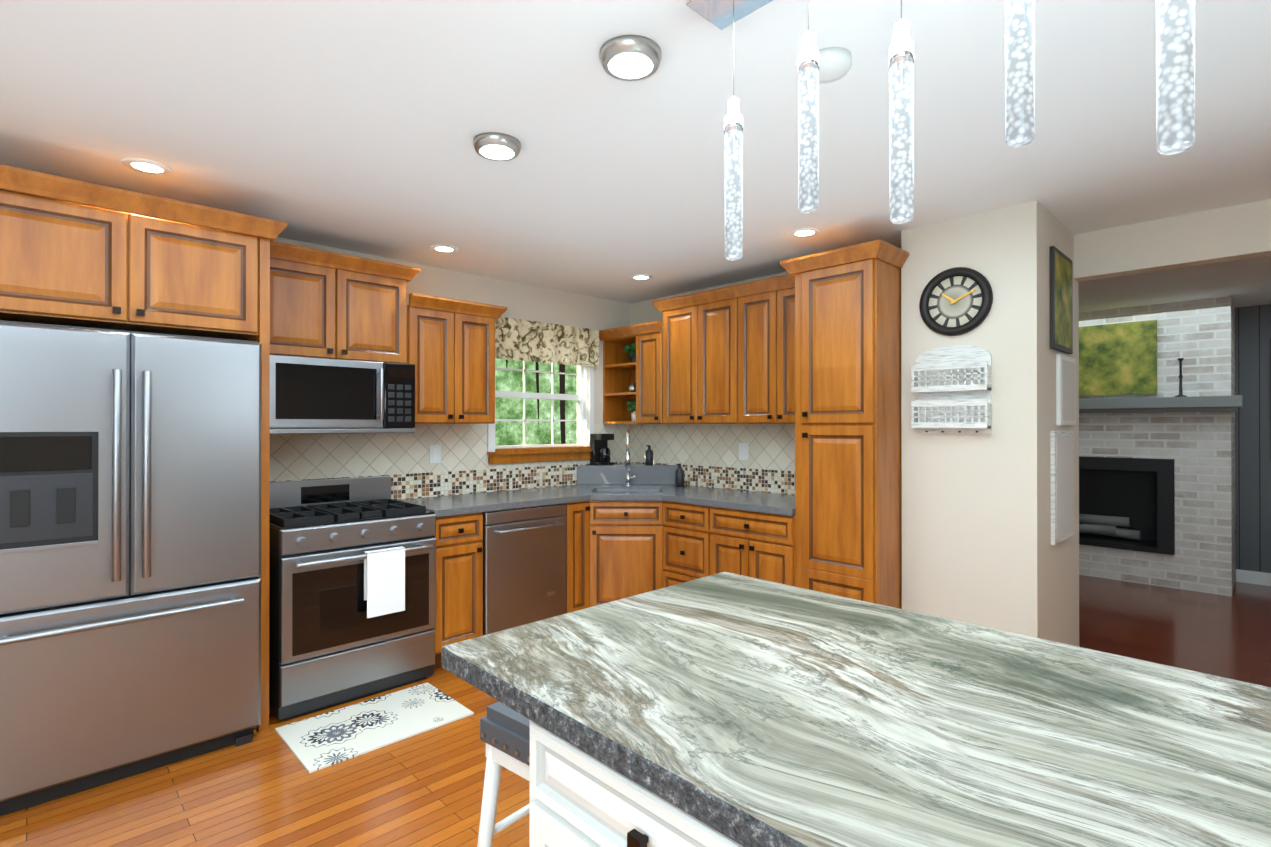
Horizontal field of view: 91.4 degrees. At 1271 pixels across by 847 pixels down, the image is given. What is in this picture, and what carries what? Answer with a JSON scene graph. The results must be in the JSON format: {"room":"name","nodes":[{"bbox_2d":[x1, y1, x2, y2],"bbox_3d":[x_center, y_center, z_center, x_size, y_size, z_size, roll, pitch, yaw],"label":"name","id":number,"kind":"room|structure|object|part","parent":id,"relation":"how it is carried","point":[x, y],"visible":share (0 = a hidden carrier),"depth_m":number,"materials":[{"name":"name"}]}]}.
{"room":"kitchen","nodes":[
{"label":"kitchen","id":0,"kind":"room"},
{"bbox_2d":[274,237,629,463],"bbox_3d":[-1.021,0.183,4.491,10.600,2.440,0.120,0,0,-44],"label":"wall","id":1,"kind":"structure","parent":0,"point":[521,301],"depth_m":4.61,"materials":[{"name":"beige paint"}]},
{"bbox_2d":[270,241,420,363],"bbox_3d":[-1.700,-0.629,3.485,0.852,0.567,0.382,0,0,-44],"label":"upper cabinet","id":2,"kind":"object","parent":1,"relation":"attached to","point":[328,304],"visible":0.88,"depth_m":3.37,"materials":[{"name":"brown wood"}]},
{"bbox_2d":[270,354,414,433],"bbox_3d":[-1.666,-0.143,3.440,0.760,0.397,0.466,0,0,-44],"label":"over-the-range microwave","id":3,"kind":"object","parent":2,"relation":"attached to","point":[311,395],"visible":0.96,"depth_m":3.28,"materials":[{"name":"grey metal"}]},
{"bbox_2d":[269,424,629,499],"bbox_3d":[-1.093,0.260,4.331,2.904,0.515,0.008,0,0,-44],"label":"tile backsplash","id":4,"kind":"structure","parent":1,"relation":"attached to","point":[402,461],"depth_m":4.04,"materials":[{"name":"beige tile"}]},
{"bbox_2d":[429,445,440,462],"bbox_3d":[-1.323,0.201,4.098,0.080,0.120,0.008,0,0,-44],"label":"electrical outlet plate","id":5,"kind":"object","parent":4,"relation":"attached to","point":[434,453],"visible":1,"depth_m":4.09,"materials":[{"name":"white plastic"}]},
{"bbox_2d":[407,292,506,423],"bbox_3d":[-1.200,-0.380,3.969,0.640,0.762,0.382,0,0,-44],"label":"upper cabinet","id":6,"kind":"object","parent":1,"relation":"attached to","point":[451,349],"visible":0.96,"depth_m":3.83,"materials":[{"name":"brown wood"}]},
{"bbox_2d":[487,358,593,463],"bbox_3d":[-0.713,-0.194,4.742,0.990,0.965,0.150,0,0,-44],"label":"window","id":7,"kind":"structure","parent":1,"relation":"in","point":[581,397],"depth_m":4.79,"materials":[{"name":"white paint"}]},
{"bbox_2d":[495,317,598,367],"bbox_3d":[-0.668,-0.607,4.690,1.008,0.300,0.053,0,0,-44],"label":"fabric valance","id":8,"kind":"object","parent":7,"relation":"attached to","point":[524,340],"visible":0.92,"depth_m":4.67,"materials":[{"name":"beige fabric"}]},
{"bbox_2d":[0,575,1270,846],"bbox_3d":[1.282,1.425,2.194,10.720,0.060,6.620,0,0,-44],"label":"floor","id":9,"kind":"structure","parent":0,"point":[265,788],"depth_m":2.41,"materials":[{"name":"brown wood"}]},
{"bbox_2d":[0,320,261,815],"bbox_3d":[-2.211,0.514,2.668,0.900,1.765,0.836,0,0,-44],"label":"fridge","id":10,"kind":"object","parent":9,"relation":"on","point":[130,552],"visible":1,"depth_m":2.40,"materials":[{"name":"grey metal"}]},
{"bbox_2d":[0,164,286,731],"bbox_3d":[-2.233,0.241,2.716,1.079,2.312,0.742,0,0,-44],"label":"tall cabinet","id":11,"kind":"object","parent":9,"relation":"on","point":[76,253],"visible":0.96,"depth_m":2.52,"materials":[{"name":"brown wood"}]},
{"bbox_2d":[269,476,435,720],"bbox_3d":[-1.570,0.862,3.338,0.758,1.075,0.744,0,0,-44],"label":"gas range","id":12,"kind":"object","parent":9,"relation":"on","point":[331,644],"visible":0.96,"depth_m":3.08,"materials":[{"name":"grey metal"}]},
{"bbox_2d":[364,546,404,617],"bbox_3d":[-1.266,0.797,3.133,0.190,0.322,0.044,0,0,-44],"label":"towel","id":13,"kind":"object","parent":12,"relation":"hanging from","point":[384,581],"visible":0.86,"depth_m":3.11,"materials":[{"name":"white fabric"}]},
{"bbox_2d":[275,682,473,772],"bbox_3d":[-1.210,1.394,2.906,0.730,0.008,0.490,0,0,-44],"label":"kitchen mat","id":14,"kind":"object","parent":9,"relation":"on","point":[319,742],"visible":0.86,"depth_m":2.86,"materials":[{"name":"white fabric"}]},
{"bbox_2d":[433,512,482,669],"bbox_3d":[-1.215,0.961,3.760,0.318,0.879,0.654,0,0,-44],"label":"base cabinet","id":15,"kind":"object","parent":9,"relation":"on","point":[459,579],"visible":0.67,"depth_m":3.54,"materials":[{"name":"brown wood"}]},
{"bbox_2d":[477,702,529,846],"bbox_3d":[-0.120,1.065,1.631,0.464,0.662,0.464,0,0,40],"label":"counter stool","id":16,"kind":"object","parent":9,"relation":"on","point":[505,733],"visible":0.17,"depth_m":1.59,"materials":[{"name":"white wood"}]},
{"bbox_2d":[482,503,565,634],"bbox_3d":[-0.851,0.963,4.051,0.598,0.877,0.667,0,0,-44],"label":"dishwasher","id":17,"kind":"object","parent":9,"relation":"on","point":[524,566],"visible":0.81,"depth_m":3.83,"materials":[{"name":"grey metal"}]},
{"bbox_2d":[564,501,589,613],"bbox_3d":[-0.588,0.963,4.367,0.203,0.879,0.654,0,0,-44],"label":"base cabinet","id":18,"kind":"object","parent":9,"relation":"on","point":[577,555],"visible":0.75,"depth_m":4.15,"materials":[{"name":"brown wood"}]},
{"bbox_2d":[589,500,663,606],"bbox_3d":[-0.059,0.964,4.655,0.981,0.879,0.975,0,0,-44],"label":"base cabinet","id":19,"kind":"object","parent":9,"relation":"on","point":[625,549],"visible":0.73,"depth_m":4.21,"materials":[{"name":"brown wood"}]},
{"bbox_2d":[399,484,650,516],"bbox_3d":[-0.569,0.582,4.370,2.095,0.200,0.660,0,0,-44],"label":"countertop","id":20,"kind":"structure","parent":19,"relation":"on","point":[448,505],"depth_m":3.98,"materials":[{"name":"grey stone"}]},
{"bbox_2d":[577,463,677,484],"bbox_3d":[-0.052,0.409,4.921,0.588,0.150,0.588,0,0,-44],"label":"countertop","id":21,"kind":"structure","parent":20,"relation":"on","point":[653,474],"depth_m":4.92,"materials":[{"name":"grey stone"}]},
{"bbox_2d":[590,434,613,464],"bbox_3d":[-0.269,0.208,5.008,0.140,0.250,0.150,0,0,-44],"label":"coffee maker","id":22,"kind":"object","parent":21,"relation":"on","point":[600,453],"visible":1,"depth_m":4.97,"materials":[{"name":"black plastic"}]},
{"bbox_2d":[645,445,652,464],"bbox_3d":[0.112,0.254,5.003,0.066,0.158,0.066,0,0,-44],"label":"soap bottle","id":23,"kind":"object","parent":21,"relation":"on","point":[649,456],"visible":0.98,"depth_m":4.98,"materials":[{"name":"grey plastic"}]},
{"bbox_2d":[625,430,636,486],"bbox_3d":[-0.047,0.264,4.690,0.194,0.438,0.168,0,0,-44],"label":"pull-down faucet","id":24,"kind":"object","parent":20,"relation":"on","point":[627,465],"visible":1,"depth_m":4.62,"materials":[{"name":"silver metal"}]},
{"bbox_2d":[675,464,683,485],"bbox_3d":[0.339,0.395,4.777,0.074,0.174,0.068,0,0,-44],"label":"soap bottle","id":25,"kind":"object","parent":20,"relation":"on","point":[679,476],"visible":1,"depth_m":4.75,"materials":[{"name":"grey plastic"}]},
{"bbox_2d":[591,485,794,515],"bbox_3d":[0.520,0.581,4.048,0.976,0.200,1.317,0,0,-44],"label":"countertop","id":26,"kind":"structure","parent":19,"relation":"on","point":[744,500],"depth_m":4.15,"materials":[{"name":"grey stone"}]},
{"bbox_2d":[529,720,742,846],"bbox_3d":[0.232,0.947,1.123,0.640,0.890,0.640,0,0,-44],"label":"base cabinet","id":27,"kind":"object","parent":9,"relation":"on","point":[579,798],"visible":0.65,"depth_m":0.95,"materials":[{"name":"white wood"}]},
{"bbox_2d":[441,572,1270,846],"bbox_3d":[0.761,0.478,0.754,0.945,0.045,2.370,0,0,-44],"label":"countertop","id":28,"kind":"structure","parent":27,"relation":"on","point":[744,711],"depth_m":0.95,"materials":[{"name":"grey stone"}]},
{"bbox_2d":[663,501,710,587],"bbox_3d":[0.536,0.963,4.276,0.654,0.879,0.408,0,0,-44],"label":"drawers","id":29,"kind":"object","parent":9,"relation":"on","point":[686,542],"visible":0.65,"depth_m":4.06,"materials":[{"name":"brown wood"}]},
{"bbox_2d":[710,507,794,585],"bbox_3d":[0.890,0.961,3.910,0.654,0.879,0.606,0,0,-44],"label":"base cabinet","id":30,"kind":"object","parent":9,"relation":"on","point":[758,545],"visible":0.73,"depth_m":3.68,"materials":[{"name":"brown wood"}]},
{"bbox_2d":[780,239,908,608],"bbox_3d":[1.257,0.244,3.515,0.680,2.312,0.576,0,0,-44],"label":"pantry cabinet","id":31,"kind":"object","parent":9,"relation":"on","point":[848,485],"visible":0.83,"depth_m":3.28,"materials":[{"name":"brown wood"}]},
{"bbox_2d":[0,0,1270,312],"bbox_3d":[1.280,-1.075,2.117,10.840,0.060,6.740,0,0,-44],"label":"ceiling","id":32,"kind":"structure","parent":0,"point":[352,124],"depth_m":2.17,"materials":[{"name":"white paint"}]},
{"bbox_2d":[121,158,171,175],"bbox_3d":[-1.981,-1.040,2.519,0.164,0.008,0.164,0,0,-44],"label":"recessed light","id":33,"kind":"object","parent":32,"relation":"in","point":[150,166],"visible":1,"depth_m":2.51,"materials":[{"name":"white paint"}]},
{"bbox_2d":[430,244,457,252],"bbox_3d":[-1.137,-1.036,3.687,0.164,0.008,0.164,0,0,-44],"label":"recessed light","id":34,"kind":"object","parent":32,"relation":"in","point":[445,248],"visible":1,"depth_m":3.67,"materials":[{"name":"white glass"}]},
{"bbox_2d":[473,132,520,160],"bbox_3d":[-0.515,-1.022,2.313,0.176,0.044,0.176,0,0,-44],"label":"ceiling light","id":35,"kind":"object","parent":32,"relation":"attached to","point":[495,146],"visible":0.98,"depth_m":2.27,"materials":[{"name":"silver metal"}]},
{"bbox_2d":[600,35,661,80],"bbox_3d":[-0.014,-1.024,1.757,0.176,0.044,0.176,0,0,-44],"label":"ceiling light","id":36,"kind":"object","parent":32,"relation":"attached to","point":[630,57],"visible":1,"depth_m":1.72,"materials":[{"name":"silver metal"}]},
{"bbox_2d":[629,274,652,280],"bbox_3d":[0.039,-1.034,4.396,0.164,0.008,0.164,0,0,-44],"label":"recessed light","id":37,"kind":"object","parent":32,"relation":"in","point":[638,277],"visible":1,"depth_m":4.38,"materials":[{"name":"white glass"}]},
{"bbox_2d":[789,227,819,237],"bbox_3d":[0.921,-1.037,3.377,0.164,0.008,0.164,0,0,-44],"label":"recessed light","id":38,"kind":"object","parent":32,"relation":"in","point":[802,232],"visible":0.96,"depth_m":3.37,"materials":[{"name":"white paint"}]},
{"bbox_2d":[818,47,851,83],"bbox_3d":[0.554,-1.027,1.789,0.132,0.038,0.132,0,0,-44],"label":"smoke detector","id":39,"kind":"object","parent":32,"relation":"attached to","point":[835,63],"visible":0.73,"depth_m":1.75,"materials":[{"name":"white plastic"}]},
{"bbox_2d":[686,0,1194,260],"bbox_3d":[0.601,-0.718,1.107,0.140,0.660,1.235,0,0,-44],"label":"pendant light","id":40,"kind":"object","parent":32,"relation":"attached to","point":[1175,75],"depth_m":1.18,"materials":[{"name":"clear glass"}]},
{"bbox_3d":[0.601,-1.031,1.108,0.140,0.034,1.235,0,0,-44],"label":"chrome pendant light canopy","id":41,"kind":"part","parent":40,"relation":"part of","materials":[{"name":"silver metal"}]},
{"bbox_3d":[0.235,-0.702,1.485,0.045,0.621,0.045,0,0,-44],"label":"pendant light rod","id":42,"kind":"part","parent":40,"relation":"part of","materials":[{"name":"clear glass"}]},
{"bbox_3d":[0.374,-0.735,1.341,0.045,0.556,0.045,0,0,-44],"label":"pendant light rod","id":43,"kind":"part","parent":40,"relation":"part of","materials":[{"name":"clear glass"}]},
{"bbox_3d":[0.513,-0.701,1.197,0.045,0.626,0.045,0,0,-44],"label":"pendant light rod","id":44,"kind":"part","parent":40,"relation":"part of","materials":[{"name":"clear glass"}]},
{"bbox_3d":[0.652,-0.744,1.054,0.045,0.541,0.045,0,0,-44],"label":"pendant light rod","id":45,"kind":"part","parent":40,"relation":"part of","materials":[{"name":"clear glass"}]},
{"bbox_2d":[630,200,1078,646],"bbox_3d":[1.112,0.182,4.315,0.880,2.440,3.100,0,0,-44],"label":"wall","id":46,"kind":"structure","parent":0,"point":[978,548],"depth_m":3.07,"materials":[{"name":"beige paint"}]},
{"bbox_2d":[599,326,636,423],"bbox_3d":[-0.044,-0.377,5.075,0.382,0.762,0.398,0,0,-44],"label":"corner shelf unit","id":47,"kind":"object","parent":46,"relation":"attached to","point":[619,372],"visible":0.62,"depth_m":5.17,"materials":[{"name":"brown wood"}]},
{"bbox_2d":[623,342,635,361],"bbox_3d":[-0.019,-0.572,5.093,0.172,0.180,0.165,0,0,-44],"label":"potted plant","id":48,"kind":"object","parent":47,"relation":"on","point":[630,349],"visible":0.73,"depth_m":5.05,"materials":[{"name":"green plant"}]},
{"bbox_2d":[626,400,635,420],"bbox_3d":[0.010,-0.110,5.080,0.183,0.185,0.167,0,0,-44],"label":"potted plant","id":49,"kind":"object","parent":47,"relation":"on","point":[632,407],"visible":0.33,"depth_m":5.04,"materials":[{"name":"white"}]},
{"bbox_2d":[628,383,635,391],"bbox_3d":[-0.019,-0.291,5.108,0.082,0.085,0.084,0,0,-44],"label":"vase","id":50,"kind":"object","parent":47,"relation":"on","point":[632,387],"visible":0.69,"depth_m":5.08,"materials":[{"name":"silver metal"}]},
{"bbox_2d":[630,321,663,423],"bbox_3d":[0.196,-0.377,4.827,0.382,0.762,0.288,0,0,-44],"label":"upper cabinet","id":51,"kind":"object","parent":46,"relation":"attached to","point":[649,372],"visible":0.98,"depth_m":4.72,"materials":[{"name":"brown wood"}]},
{"bbox_2d":[652,286,738,423],"bbox_3d":[0.518,-0.453,4.494,0.382,0.912,0.740,0,0,-44],"label":"upper cabinet","id":52,"kind":"object","parent":46,"relation":"attached to","point":[700,357],"visible":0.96,"depth_m":4.35,"materials":[{"name":"brown wood"}]},
{"bbox_2d":[630,424,794,494],"bbox_3d":[0.646,0.261,4.630,0.008,0.515,1.977,0,0,-44],"label":"tile backsplash","id":53,"kind":"structure","parent":46,"relation":"attached to","point":[705,455],"depth_m":4.61,"materials":[{"name":"beige tile"}]},
{"bbox_2d":[739,443,747,459],"bbox_3d":[0.780,0.203,4.481,0.006,0.120,0.080,0,0,-44],"label":"electrical outlet plate","id":54,"kind":"object","parent":53,"relation":"attached to","point":[743,451],"visible":1,"depth_m":4.48,"materials":[{"name":"white plastic"}]},
{"bbox_2d":[732,274,794,423],"bbox_3d":[0.988,-0.455,4.009,0.382,0.912,0.606,0,0,-44],"label":"upper cabinet","id":55,"kind":"object","parent":46,"relation":"attached to","point":[766,351],"visible":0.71,"depth_m":3.97,"materials":[{"name":"brown wood"}]},
{"bbox_2d":[911,345,991,433],"bbox_3d":[1.591,-0.172,3.138,0.067,0.450,0.360,0,0,-44],"label":"holder","id":56,"kind":"object","parent":46,"relation":"attached to","point":[951,386],"visible":1,"depth_m":3.12,"materials":[{"name":"white"}]},
{"bbox_2d":[919,267,992,335],"bbox_3d":[1.613,-0.617,3.140,0.034,0.344,0.344,0,0,-44],"label":"round wall clock","id":57,"kind":"object","parent":46,"relation":"attached to","point":[956,301],"visible":1,"depth_m":3.13,"materials":[{"name":"black"}]},
{"bbox_2d":[1050,246,1072,353],"bbox_3d":[2.190,-0.622,3.188,0.400,0.500,0.020,0,0,-44],"label":"framed picture","id":58,"kind":"object","parent":46,"relation":"attached to","point":[1061,301],"visible":1,"depth_m":3.14,"materials":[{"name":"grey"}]},
{"bbox_2d":[1050,431,1073,544],"bbox_3d":[2.205,0.319,3.199,0.420,0.560,0.020,0,0,-44],"label":"framed picture","id":59,"kind":"object","parent":46,"relation":"attached to","point":[1062,478],"visible":1,"depth_m":3.15,"materials":[{"name":"white paper"}]},
{"bbox_2d":[1056,354,1075,424],"bbox_3d":[2.262,-0.171,3.256,0.340,0.360,0.020,0,0,-44],"label":"frame","id":60,"kind":"object","parent":46,"relation":"attached to","point":[1065,390],"visible":1,"depth_m":3.20,"materials":[{"name":"white paint"}]},
{"bbox_2d":[1079,296,1235,595],"bbox_3d":[4.427,0.187,5.979,0.700,2.440,1.920,0,0,-44],"label":"brick wall","id":61,"kind":"structure","parent":0,"point":[1198,336],"depth_m":5.25,"materials":[{"name":"grey brick"}]},
{"bbox_2d":[1079,320,1156,395],"bbox_3d":[4.234,-0.574,5.641,0.039,0.640,0.780,0,0,-44],"label":"picture","id":62,"kind":"object","parent":61,"relation":"attached to","point":[1118,359],"visible":0.64,"depth_m":5.54},
{"bbox_2d":[1079,456,1174,554],"bbox_3d":[4.385,0.717,5.784,0.430,0.808,0.988,0,0,-44],"label":"fireplace insert","id":63,"kind":"object","parent":61,"relation":"in","point":[1126,503],"visible":0.6,"depth_m":5.72,"materials":[{"name":"black metal"}]},
{"bbox_2d":[1079,395,1242,412],"bbox_3d":[4.103,-0.156,5.667,0.198,0.125,2.060,0,0,-44],"label":"mantel shelf","id":64,"kind":"object","parent":61,"relation":"attached to","point":[1233,403],"visible":0.48,"depth_m":5.21,"materials":[{"name":"grey wood"}]},
{"bbox_2d":[1174,358,1186,396],"bbox_3d":[4.563,-0.383,5.194,0.080,0.325,0.080,0,0,-44],"label":"candlestick","id":65,"kind":"object","parent":64,"relation":"on","point":[1180,360],"visible":0.96,"depth_m":5.19,"materials":[{"name":"black metal"}]},
{"bbox_2d":[1074,199,1270,281],"bbox_3d":[3.645,-0.924,2.247,0.120,0.240,3.400,0,0,-44],"label":"wall","id":66,"kind":"structure","parent":0,"point":[1233,233],"depth_m":3.12,"materials":[{"name":"beige paint"}]},
{"bbox_2d":[1235,304,1270,572],"bbox_3d":[5.174,0.187,5.797,0.120,2.440,6.620,0,0,-44],"label":"wall","id":67,"kind":"structure","parent":0,"point":[1252,450],"depth_m":5.45,"materials":[{"name":"grey paint"}]},
{"bbox_2d":[1236,569,1270,585],"bbox_3d":[6.341,1.348,4.488,0.014,0.110,2.876,0,0,-44],"label":"baseboard","id":68,"kind":"structure","parent":67,"relation":"attached to","point":[1253,577],"depth_m":5.44,"materials":[{"name":"white paint"}]},
{"bbox_2d":[1270,338,1270,441],"bbox_3d":[5.724,-0.215,5.120,0.028,1.040,0.680,0,0,-44],"label":"frame","id":69,"kind":"object","parent":67,"relation":"attached to","point":[1270,389],"visible":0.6,"depth_m":5.35,"materials":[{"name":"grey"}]},
{"label":"outside","id":70,"kind":"structure","parent":0,"visible":0},
{"bbox_2d":[495,358,576,445],"bbox_3d":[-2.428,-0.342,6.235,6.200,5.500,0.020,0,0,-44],"label":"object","id":71,"kind":"structure","parent":70,"point":[511,432],"depth_m":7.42,"materials":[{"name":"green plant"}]}
]}

